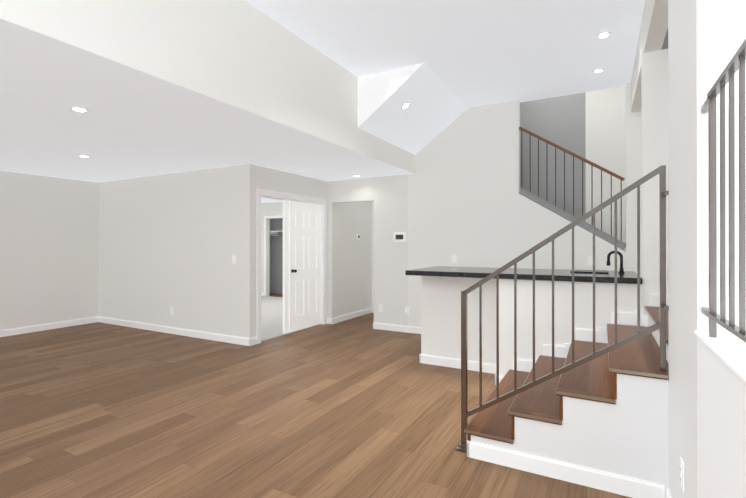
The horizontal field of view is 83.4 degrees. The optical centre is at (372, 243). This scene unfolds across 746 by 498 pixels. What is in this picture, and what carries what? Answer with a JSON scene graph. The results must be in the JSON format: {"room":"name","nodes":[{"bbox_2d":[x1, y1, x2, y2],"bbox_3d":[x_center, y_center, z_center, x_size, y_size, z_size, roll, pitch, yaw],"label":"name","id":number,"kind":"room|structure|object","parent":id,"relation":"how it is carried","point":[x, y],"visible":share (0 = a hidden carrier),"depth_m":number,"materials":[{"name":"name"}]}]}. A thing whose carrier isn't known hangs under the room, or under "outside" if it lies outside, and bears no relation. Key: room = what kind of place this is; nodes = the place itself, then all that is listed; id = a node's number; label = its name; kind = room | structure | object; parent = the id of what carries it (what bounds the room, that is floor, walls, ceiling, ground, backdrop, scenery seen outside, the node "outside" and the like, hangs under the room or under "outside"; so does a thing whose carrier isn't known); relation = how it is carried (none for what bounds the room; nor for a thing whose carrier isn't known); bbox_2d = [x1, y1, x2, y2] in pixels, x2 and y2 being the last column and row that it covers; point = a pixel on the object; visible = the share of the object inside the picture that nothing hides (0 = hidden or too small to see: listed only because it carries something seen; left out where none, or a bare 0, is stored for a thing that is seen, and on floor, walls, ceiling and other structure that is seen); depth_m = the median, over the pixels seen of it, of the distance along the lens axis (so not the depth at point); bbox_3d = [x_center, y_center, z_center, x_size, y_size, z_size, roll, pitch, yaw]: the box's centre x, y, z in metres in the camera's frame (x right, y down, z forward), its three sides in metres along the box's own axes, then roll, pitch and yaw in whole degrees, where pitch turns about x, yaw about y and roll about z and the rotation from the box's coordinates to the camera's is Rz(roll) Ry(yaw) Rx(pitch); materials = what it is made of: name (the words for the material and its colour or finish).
{"room":"empty living room","nodes":[
{"label":"empty living room","id":0,"kind":"room"},
{"bbox_2d":[0,171,98,329],"bbox_3d":[-7.165,0.147,3.174,0.120,2.440,9.820,0,0,29],"label":"wall","id":1,"kind":"structure","parent":0,"point":[49,249],"depth_m":6.67,"materials":[{"name":"white paint"}]},
{"bbox_2d":[0,316,97,336],"bbox_3d":[-7.110,1.317,3.131,0.016,0.100,9.600,0,0,29],"label":"baseboard","id":2,"kind":"structure","parent":1,"relation":"attached to","point":[28,329],"depth_m":6.65,"materials":[{"name":"white wood"}]},
{"bbox_2d":[99,165,242,336],"bbox_3d":[-3.839,0.153,6.882,4.810,2.440,0.120,0,0,29],"label":"wall","id":3,"kind":"structure","parent":0,"point":[168,241],"depth_m":6.35,"materials":[{"name":"white paint"}]},
{"bbox_2d":[98,316,251,345],"bbox_3d":[-3.215,1.322,6.461,3.586,0.100,0.016,0,0,29],"label":"baseboard","id":4,"kind":"structure","parent":3,"relation":"attached to","point":[192,333],"depth_m":6.27,"materials":[{"name":"white wood"}]},
{"bbox_2d":[232,255,235,263],"bbox_3d":[-1.912,0.221,5.746,0.072,0.118,0.016,0,0,29],"label":"switch plate","id":5,"kind":"object","parent":3,"relation":"attached to","point":[233,259],"visible":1,"depth_m":5.74,"materials":[{"name":"white plastic"}]},
{"bbox_2d":[0,18,413,202],"bbox_3d":[-4.254,-1.131,4.306,6.558,0.120,14.600,0,0,29],"label":"ceiling","id":6,"kind":"structure","parent":0,"point":[131,123],"depth_m":3.94,"materials":[{"name":"white paint"}]},
{"bbox_2d":[71,106,87,111],"bbox_3d":[-2.334,-1.067,3.334,0.115,0.010,0.115,0,0,29],"label":"recessed light","id":7,"kind":"object","parent":6,"relation":"in","point":[81,109],"visible":0.98,"depth_m":3.32,"materials":[{"name":"white"}]},
{"bbox_2d":[0,0,414,173],"bbox_3d":[-2.175,-1.517,1.400,0.120,0.878,11.500,0,0,29],"label":"wall","id":8,"kind":"structure","parent":0,"point":[244,55],"depth_m":3.20,"materials":[{"name":"white paint"}]},
{"bbox_2d":[261,202,282,295],"bbox_3d":[-1.816,0.158,10.448,4.930,2.440,0.120,0,0,29],"label":"wall","id":9,"kind":"structure","parent":0,"point":[274,264],"depth_m":10.79,"materials":[{"name":"white paint"}]},
{"bbox_2d":[264,215,282,295],"bbox_3d":[-2.431,0.334,10.709,0.920,2.090,0.015,0,0,29],"label":"trim","id":10,"kind":"structure","parent":9,"relation":"attached to","point":[265,217],"depth_m":10.90,"materials":[{"name":"white wood"}]},
{"bbox_2d":[270,231,282,235],"bbox_3d":[-2.202,-0.281,11.128,1.580,0.120,0.340,0,0,29],"label":"closet shelf","id":11,"kind":"object","parent":9,"relation":"attached to","point":[274,233],"visible":0.23,"depth_m":11.26,"materials":[{"name":"white wood"}]},
{"bbox_2d":[243,164,326,337],"bbox_3d":[-1.244,0.152,6.486,0.120,2.440,1.920,0,0,29],"label":"wall","id":12,"kind":"structure","parent":0,"point":[255,177],"depth_m":5.69,"materials":[{"name":"white paint"}]},
{"bbox_2d":[257,188,326,343],"bbox_3d":[-1.244,0.309,6.474,0.143,2.125,1.650,0,0,29],"label":"door frame","id":13,"kind":"structure","parent":12,"relation":"attached to","point":[264,193],"depth_m":6.49,"materials":[{"name":"white wood"}]},
{"bbox_2d":[283,200,320,333],"bbox_3d":[-1.086,0.352,6.700,0.141,2.016,0.908,0,0,29],"label":"door leaf","id":14,"kind":"structure","parent":12,"relation":"in","point":[301,265],"depth_m":6.65,"materials":[{"name":"white wood"}]},
{"bbox_2d":[261,296,321,341],"bbox_3d":[-2.770,1.368,8.632,4.800,0.014,3.980,0,0,29],"label":"floor carpet","id":15,"kind":"object","parent":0,"point":[271,317],"depth_m":7.60,"materials":[{"name":"white carpet"}]},
{"bbox_2d":[0,293,630,497],"bbox_3d":[-1.956,1.417,3.043,12.200,0.100,14.600,0,0,29],"label":"floor","id":16,"kind":"structure","parent":0,"point":[358,407],"depth_m":3.25,"materials":[{"name":"brown wood"}]},
{"bbox_2d":[464,306,668,488],"bbox_3d":[1.951,0.856,2.789,2.298,1.021,1.486,0,0,29],"label":"stairs","id":17,"kind":"structure","parent":16,"relation":"on","point":[608,412],"depth_m":2.42,"materials":[{"name":"white paint"}]},
{"bbox_2d":[467,440,470,457],"bbox_3d":[0.953,1.317,3.312,0.016,0.100,1.440,0,0,29],"label":"baseboard","id":18,"kind":"structure","parent":17,"relation":"attached to","point":[468,442],"depth_m":2.68,"materials":[{"name":"white wood"}]},
{"bbox_2d":[456,165,668,452],"bbox_3d":[1.059,0.473,2.504,1.152,1.782,0.130,0,0,29],"label":"stair railing","id":19,"kind":"object","parent":17,"relation":"on","point":[660,325],"visible":1,"depth_m":2.46,"materials":[{"name":"silver metal"}]},
{"bbox_2d":[471,441,664,497],"bbox_3d":[1.077,1.316,2.432,1.018,0.100,0.016,0,0,29],"label":"baseboard","id":20,"kind":"structure","parent":17,"relation":"attached to","point":[601,480],"depth_m":2.40,"materials":[{"name":"white wood"}]},
{"bbox_2d":[336,201,371,316],"bbox_3d":[-0.403,0.154,7.918,0.220,2.440,1.400,0,0,29],"label":"wall","id":21,"kind":"structure","parent":0,"point":[354,274],"depth_m":7.76,"materials":[{"name":"white paint"}]},
{"bbox_2d":[330,307,371,323],"bbox_3d":[-0.365,1.324,7.750,0.026,0.100,1.416,0,0,29],"label":"baseboard","id":22,"kind":"structure","parent":21,"relation":"attached to","point":[334,320],"depth_m":7.64,"materials":[{"name":"white wood"}]},
{"bbox_2d":[372,201,373,306],"bbox_3d":[0.361,0.155,8.229,0.780,2.440,0.120,0,0,29],"label":"wall","id":23,"kind":"structure","parent":0,"point":[372,201],"depth_m":8.36,"materials":[{"name":"white paint"}]},
{"bbox_2d":[358,63,422,126],"bbox_3d":[0.186,-1.657,4.722,0.827,0.588,0.004,0,0,29],"label":"wall","id":24,"kind":"structure","parent":0,"point":[376,91],"depth_m":4.79,"materials":[{"name":"white paint"}]},
{"bbox_2d":[358,63,467,154],"bbox_3d":[0.597,-1.655,5.469,0.830,0.590,1.700,0,0,29],"label":"ceiling","id":25,"kind":"structure","parent":0,"point":[432,110],"depth_m":5.32,"materials":[{"name":"white paint"}]},
{"bbox_2d":[401,102,408,108],"bbox_3d":[0.389,-1.665,5.058,0.094,0.068,0.116,0,0,29],"label":"recessed light","id":26,"kind":"object","parent":25,"relation":"in","point":[405,105],"visible":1,"depth_m":5.04,"materials":[{"name":"white"}]},
{"bbox_2d":[245,0,644,107],"bbox_3d":[0.239,-2.018,0.146,5.560,0.120,11.620,0,0,29],"label":"ceiling","id":27,"kind":"structure","parent":0,"point":[472,53],"depth_m":4.01,"materials":[{"name":"white paint"}]},
{"bbox_2d":[593,68,603,72],"bbox_3d":[2.537,-1.945,4.713,0.115,0.010,0.115,0,0,29],"label":"recessed light","id":28,"kind":"object","parent":27,"relation":"in","point":[598,70],"visible":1,"depth_m":4.70,"materials":[{"name":"white"}]},
{"bbox_2d":[597,31,610,37],"bbox_3d":[2.154,-1.946,3.909,0.115,0.010,0.115,0,0,29],"label":"recessed light","id":29,"kind":"object","parent":27,"relation":"in","point":[603,34],"visible":0.96,"depth_m":3.89,"materials":[{"name":"white"}]},
{"bbox_2d":[327,82,640,326],"bbox_3d":[1.902,-0.289,5.789,6.070,3.320,0.120,0,0,29],"label":"wall","id":30,"kind":"structure","parent":0,"point":[462,198],"depth_m":6.03,"materials":[{"name":"white paint"}]},
{"bbox_2d":[379,304,382,311],"bbox_3d":[0.121,1.032,6.687,0.072,0.118,0.008,0,0,29],"label":"electrical outlet plate","id":31,"kind":"object","parent":30,"relation":"attached to","point":[380,308],"visible":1,"depth_m":6.68,"materials":[{"name":"white plastic"}]},
{"bbox_2d":[373,322,420,333],"bbox_3d":[1.611,1.321,5.885,3.676,0.100,0.046,0,0,29],"label":"baseboard","id":32,"kind":"structure","parent":30,"relation":"attached to","point":[381,326],"depth_m":6.53,"materials":[{"name":"white wood"}]},
{"bbox_2d":[393,232,405,241],"bbox_3d":[0.416,-0.098,6.520,0.220,0.150,0.022,0,0,29],"label":"thermostat","id":33,"kind":"object","parent":30,"relation":"attached to","point":[399,236],"visible":1,"depth_m":6.51,"materials":[{"name":"white plastic"}]},
{"bbox_2d":[452,255,456,262],"bbox_3d":[1.180,0.221,6.104,0.072,0.118,0.016,0,0,29],"label":"light switch","id":34,"kind":"object","parent":30,"relation":"attached to","point":[454,258],"visible":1,"depth_m":6.10,"materials":[{"name":"white plastic"}]},
{"bbox_2d":[519,127,625,249],"bbox_3d":[2.544,-0.738,5.438,1.295,1.719,0.050,0,0,29],"label":"railing","id":35,"kind":"object","parent":30,"relation":"on","point":[586,226],"visible":0.92,"depth_m":5.42,"materials":[{"name":"grey metal"}]},
{"bbox_2d":[588,256,592,265],"bbox_3d":[2.734,0.220,5.256,0.072,0.118,0.009,0,0,29],"label":"outlet plate","id":36,"kind":"object","parent":30,"relation":"attached to","point":[590,260],"visible":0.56,"depth_m":5.25,"materials":[{"name":"white plastic"}]},
{"bbox_2d":[421,276,641,375],"bbox_3d":[1.425,0.853,4.201,2.118,1.030,0.480,0,0,29],"label":"wall","id":37,"kind":"structure","parent":0,"point":[440,316],"depth_m":4.00,"materials":[{"name":"white paint"}]},
{"bbox_2d":[405,266,641,283],"bbox_3d":[1.519,0.312,4.396,2.136,0.050,0.990,0,0,29],"label":"countertop","id":38,"kind":"structure","parent":37,"relation":"on","point":[628,277],"depth_m":4.07,"materials":[{"name":"stone"}]},
{"bbox_2d":[571,270,608,273],"bbox_3d":[2.174,0.280,4.202,0.330,0.012,0.320,0,0,29],"label":"sink","id":39,"kind":"object","parent":38,"relation":"in","point":[591,271],"visible":0.77,"depth_m":4.11,"materials":[{"name":"black metal"}]},
{"bbox_2d":[607,251,624,272],"bbox_3d":[2.362,0.177,4.078,0.152,0.218,0.089,0,0,29],"label":"faucet","id":40,"kind":"object","parent":38,"relation":"on","point":[621,269],"visible":0.88,"depth_m":4.07,"materials":[{"name":"black metal"}]},
{"bbox_2d":[419,294,667,384],"bbox_3d":[1.931,0.807,3.913,3.314,1.122,0.498,0,0,29],"label":"baseboard","id":41,"kind":"structure","parent":37,"relation":"attached to","point":[654,299],"depth_m":3.76,"materials":[{"name":"white wood"}]},
{"bbox_2d":[520,86,625,251],"bbox_3d":[2.341,-0.829,5.664,2.220,4.400,0.080,0,0,29],"label":"wall","id":42,"kind":"structure","parent":0,"point":[590,126],"depth_m":5.40,"materials":[{"name":"grey paint"}]},
{"bbox_2d":[631,0,667,112],"bbox_3d":[2.381,-1.768,3.595,0.120,0.370,3.272,0,0,29],"label":"fascia","id":43,"kind":"object","parent":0,"point":[653,28],"visible":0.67,"depth_m":3.31,"materials":[{"name":"white paint"}]},
{"bbox_2d":[641,52,667,313],"bbox_3d":[2.868,-0.107,4.233,0.120,2.950,1.680,0,0,29],"label":"wall","id":44,"kind":"structure","parent":0,"point":[654,110],"depth_m":3.45,"materials":[{"name":"white paint"}]},
{"bbox_2d":[661,29,667,49],"bbox_3d":[1.114,-1.774,-0.402,1.500,0.370,11.500,0,0,29],"label":"ceiling","id":45,"kind":"structure","parent":0,"point":[665,44],"depth_m":3.30,"materials":[{"name":"grey paint"}]},
{"bbox_2d":[668,0,745,497],"bbox_3d":[-0.383,-0.300,-1.450,0.120,3.320,8.228,0,0,29],"label":"wall","id":46,"kind":"structure","parent":0,"point":[707,415],"depth_m":1.52,"materials":[{"name":"white paint"}]},
{"bbox_2d":[665,487,671,497],"bbox_3d":[-0.422,1.310,-1.383,0.016,0.100,8.112,0,0,29],"label":"baseboard","id":47,"kind":"structure","parent":46,"relation":"attached to","point":[667,491],"depth_m":2.14,"materials":[{"name":"white wood"}]},
{"bbox_2d":[680,457,683,492],"bbox_3d":[1.316,0.985,1.786,0.008,0.118,0.072,0,0,29],"label":"electrical outlet plate","id":48,"kind":"object","parent":46,"relation":"attached to","point":[681,474],"visible":0.98,"depth_m":1.77,"materials":[{"name":"white plastic"}]},
{"bbox_2d":[694,330,745,384],"bbox_3d":[-0.565,0.318,-1.783,0.144,0.022,7.470,0,0,29],"label":"cap","id":49,"kind":"object","parent":46,"relation":"on","point":[727,349],"visible":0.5,"depth_m":1.24,"materials":[{"name":"white paint"}]},
{"bbox_2d":[701,39,745,342],"bbox_3d":[0.120,-0.100,-0.449,0.024,0.814,4.468,0,0,29],"label":"railing","id":50,"kind":"object","parent":49,"relation":"on","point":[734,65],"visible":1,"depth_m":1.19,"materials":[{"name":"silver metal"}]},
{"bbox_2d":[740,0,745,173],"bbox_3d":[1.859,-0.805,1.945,0.550,2.300,0.120,0,0,29],"label":"wall","id":51,"kind":"structure","parent":0,"point":[742,2],"depth_m":1.95,"materials":[{"name":"white paint"}]}
]}

